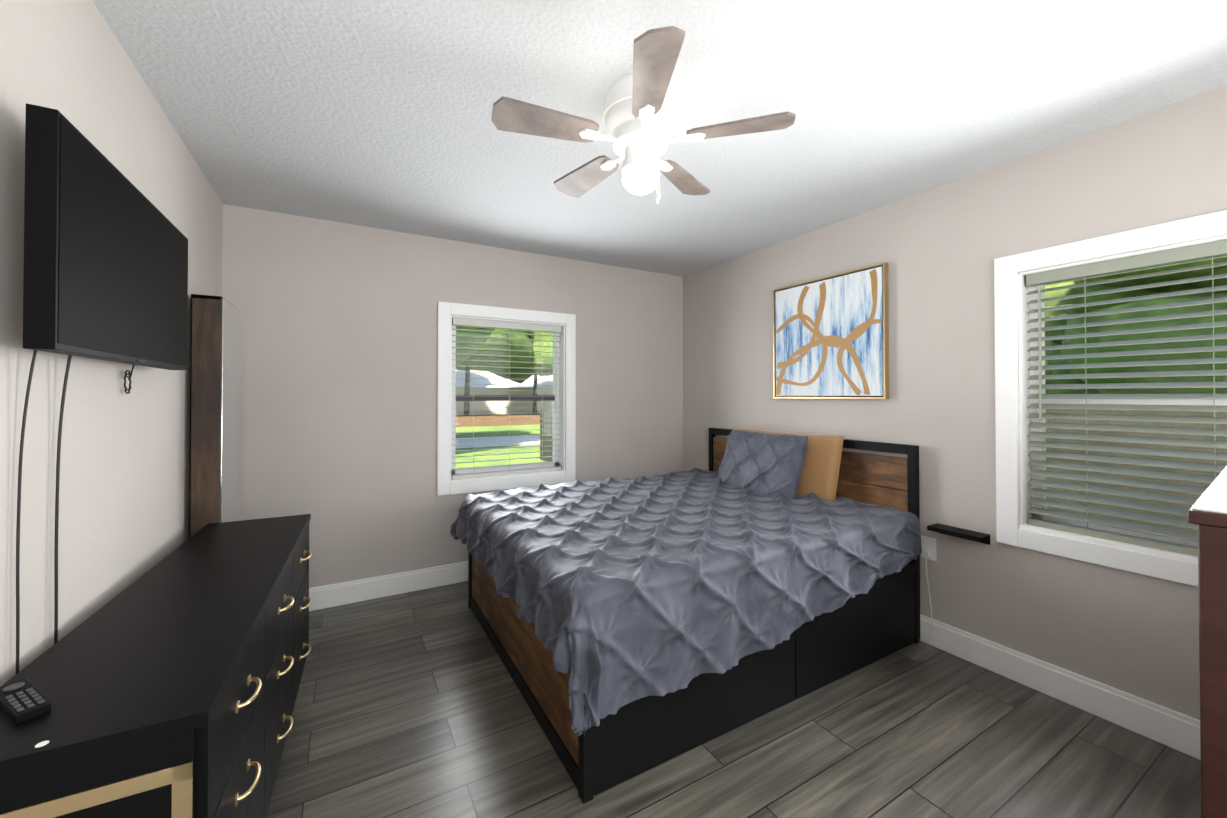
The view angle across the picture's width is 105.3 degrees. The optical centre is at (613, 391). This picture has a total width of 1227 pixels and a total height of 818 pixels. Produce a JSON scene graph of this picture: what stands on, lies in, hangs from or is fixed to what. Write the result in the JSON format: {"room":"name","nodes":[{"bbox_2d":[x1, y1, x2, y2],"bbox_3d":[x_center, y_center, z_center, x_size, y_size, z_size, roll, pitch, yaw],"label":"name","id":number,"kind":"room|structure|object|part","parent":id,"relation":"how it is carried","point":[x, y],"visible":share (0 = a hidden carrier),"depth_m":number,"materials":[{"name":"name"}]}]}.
{"room":"bedroom","nodes":[
{"label":"bedroom","id":0,"kind":"room"},
{"bbox_2d":[0,0,222,685],"bbox_3d":[-1.133,0.116,0.573,0.150,2.440,5.100,0,-1,-30],"label":"wall","id":1,"kind":"structure","parent":0,"point":[124,496],"depth_m":1.29,"materials":[{"name":"paint"}]},
{"bbox_2d":[16,103,187,673],"bbox_3d":[-1.418,0.083,1.333,0.105,1.320,0.920,0,-1,-30],"label":"tv","id":2,"kind":"object","parent":1,"relation":"attached to","point":[105,276],"visible":0.98,"depth_m":1.10,"materials":[{"name":"black plastic"}]},
{"bbox_3d":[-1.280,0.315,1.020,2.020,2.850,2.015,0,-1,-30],"label":"cord","id":3,"kind":"part","parent":2,"relation":"part of","materials":[{"name":"black plastic"}]},
{"bbox_3d":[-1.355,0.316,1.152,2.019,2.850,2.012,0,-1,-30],"label":"cord","id":4,"kind":"part","parent":2,"relation":"part of","materials":[{"name":"black plastic"}]},
{"bbox_2d":[222,204,682,587],"bbox_3d":[-0.843,0.145,3.591,3.350,2.440,0.150,0,-1,-30],"label":"wall","id":5,"kind":"structure","parent":0,"point":[338,376],"depth_m":3.12,"materials":[{"name":"paint"}]},
{"bbox_2d":[309,561,467,610],"bbox_3d":[-0.797,1.295,3.509,3.300,0.140,0.019,0,-1,-30],"label":"baseboard","id":6,"kind":"structure","parent":5,"relation":"attached to","point":[332,595],"depth_m":3.10,"materials":[{"name":"white wood"}]},
{"bbox_2d":[437,301,575,495],"bbox_3d":[-0.808,0.056,3.600,1.060,1.360,0.170,0,-1,-30],"label":"window","id":7,"kind":"structure","parent":5,"relation":"in","point":[447,484],"depth_m":3.54,"materials":[{"name":"white wood"}]},
{"bbox_3d":[-0.828,0.048,3.635,0.776,1.060,0.004,0,-1,-30],"label":"glass","id":8,"kind":"part","parent":7,"relation":"part of","materials":[{"name":"clear glass"}]},
{"bbox_3d":[-0.825,0.053,3.631,0.866,1.160,0.050,0,-1,-30],"label":"back window sash","id":9,"kind":"part","parent":7,"relation":"part of","materials":[{"name":"white plastic"}]},
{"bbox_2d":[451,317,560,478],"bbox_3d":[-0.795,0.052,3.578,0.842,1.160,0.061,0,-1,-30],"label":"window blind","id":10,"kind":"object","parent":7,"relation":"attached to","point":[542,328],"visible":0.85,"depth_m":3.57,"materials":[{"name":"grey plastic"}]},
{"bbox_2d":[92,0,1226,276],"bbox_3d":[0.386,-1.146,1.455,3.650,0.100,5.100,0,-1,-30],"label":"ceiling","id":11,"kind":"structure","parent":0,"point":[368,112],"depth_m":1.74,"materials":[{"name":"white paint"}]},
{"bbox_2d":[491,26,795,203],"bbox_3d":[0.071,-0.892,1.712,1.006,0.402,1.004,0,-1,-30],"label":"ceiling fan","id":12,"kind":"object","parent":11,"relation":"hanging from","point":[640,116],"visible":1,"depth_m":1.61,"materials":[{"name":"white"}]},
{"bbox_2d":[266,581,1200,817],"bbox_3d":[0.386,1.394,1.430,3.650,0.100,5.100,0,-1,-30],"label":"floor","id":13,"kind":"structure","parent":0,"point":[413,704],"depth_m":1.75,"materials":[{"name":"grey wood"}]},
{"bbox_2d":[0,514,311,817],"bbox_3d":[-1.267,0.965,1.483,0.420,0.751,1.608,0,-1,-27],"label":"dresser","id":14,"kind":"object","parent":13,"relation":"on","point":[168,686],"visible":1,"depth_m":1.02,"materials":[{"name":"black paint"}]},
{"bbox_2d":[0,678,51,724],"bbox_3d":[-1.105,0.574,0.873,0.160,0.020,0.042,0,-1,28],"label":"remote","id":15,"kind":"object","parent":14,"relation":"on","point":[23,700],"visible":1,"depth_m":0.85,"materials":[{"name":"black plastic"}]},
{"bbox_2d":[189,294,239,538],"bbox_3d":[-1.924,0.460,2.304,0.158,1.785,0.426,0,-1,-30],"label":"mirror","id":16,"kind":"object","parent":13,"relation":"on","point":[214,411],"visible":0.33,"depth_m":2.12,"materials":[{"name":"brown wood"}]},
{"bbox_2d":[450,427,921,803],"bbox_3d":[0.325,0.812,2.716,2.135,1.089,1.864,0,-1,-30],"label":"bed","id":17,"kind":"object","parent":13,"relation":"on","point":[634,627],"visible":1,"depth_m":2.01,"materials":[{"name":"grey fabric"}]},
{"bbox_2d":[1188,466,1226,817],"bbox_3d":[1.773,0.786,1.069,1.215,1.110,0.482,0,-1,-35],"label":"chest","id":18,"kind":"object","parent":13,"relation":"on","point":[1207,511],"visible":1,"depth_m":0.90,"materials":[{"name":"brown wood"}]},
{"bbox_2d":[683,85,1226,719],"bbox_3d":[1.905,0.133,2.312,0.150,2.440,5.100,0,-1,-30],"label":"wall","id":19,"kind":"structure","parent":0,"point":[939,249],"depth_m":2.33,"materials":[{"name":"paint"}]},
{"bbox_2d":[773,262,888,398],"bbox_3d":[1.375,-0.345,3.050,0.039,0.786,0.810,0,-1,-30],"label":"picture","id":20,"kind":"object","parent":19,"relation":"attached to","point":[831,337],"visible":1,"depth_m":2.97,"materials":[{"name":"paper"}]},
{"bbox_2d":[919,535,936,640],"bbox_3d":[1.609,1.069,2.615,0.052,0.566,0.338,0,-1,-30],"label":"electrical outlet","id":21,"kind":"object","parent":19,"relation":"attached to","point":[928,544],"visible":0.79,"depth_m":2.50,"materials":[{"name":"white plastic"}]},
{"bbox_3d":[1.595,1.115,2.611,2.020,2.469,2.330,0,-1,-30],"label":"cord","id":22,"kind":"part","parent":21,"relation":"part of","materials":[{"name":"white plastic"}]},
{"bbox_3d":[1.683,0.844,2.509,0.032,0.118,0.075,0,-1,-30],"label":"plate","id":23,"kind":"part","parent":21,"relation":"part of","materials":[{"name":"white plastic"}]},
{"bbox_2d":[927,523,989,544],"bbox_3d":[1.731,0.723,2.353,0.104,0.050,0.235,0,-1,-30],"label":"wall shelf","id":24,"kind":"object","parent":19,"relation":"attached to","point":[980,537],"visible":1,"depth_m":2.32,"materials":[{"name":"black wood"}]},
{"bbox_2d":[920,614,1200,759],"bbox_3d":[1.831,1.282,2.258,0.019,0.140,4.800,0,-1,-30],"label":"baseboard","id":25,"kind":"structure","parent":19,"relation":"attached to","point":[1175,730],"depth_m":2.00,"materials":[{"name":"white wood"}]},
{"bbox_2d":[994,210,1226,586],"bbox_3d":[2.227,0.037,1.730,0.170,1.360,1.290,0,-1,-30],"label":"window","id":26,"kind":"structure","parent":19,"relation":"in","point":[1012,404],"depth_m":2.11,"materials":[{"name":"white wood"}]},
{"bbox_2d":[1026,239,1226,556],"bbox_3d":[2.204,0.034,1.718,0.061,1.160,1.072,0,-1,-30],"label":"window blind","id":27,"kind":"object","parent":26,"relation":"attached to","point":[1212,250],"visible":0.81,"depth_m":1.91,"materials":[{"name":"grey plastic"}]},
{"bbox_3d":[2.257,0.034,1.748,0.050,1.160,1.096,0,-1,-30],"label":"right window sash","id":28,"kind":"part","parent":26,"relation":"part of","materials":[{"name":"white plastic"}]},
{"bbox_3d":[2.261,0.029,1.750,0.004,1.060,1.006,0,-1,-30],"label":"glass","id":29,"kind":"part","parent":26,"relation":"part of","materials":[{"name":"clear glass"}]},
{"label":"outside","id":30,"kind":"structure","parent":0,"visible":0},
{"bbox_2d":[455,257,1226,532],"bbox_3d":[-4.437,-5.502,36.760,150.000,15.888,150.000,0,-1,-30],"label":"outdoor view","id":31,"kind":"object","parent":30,"point":[462,383],"depth_m":5.07,"materials":[{"name":"green plant"}]}
]}

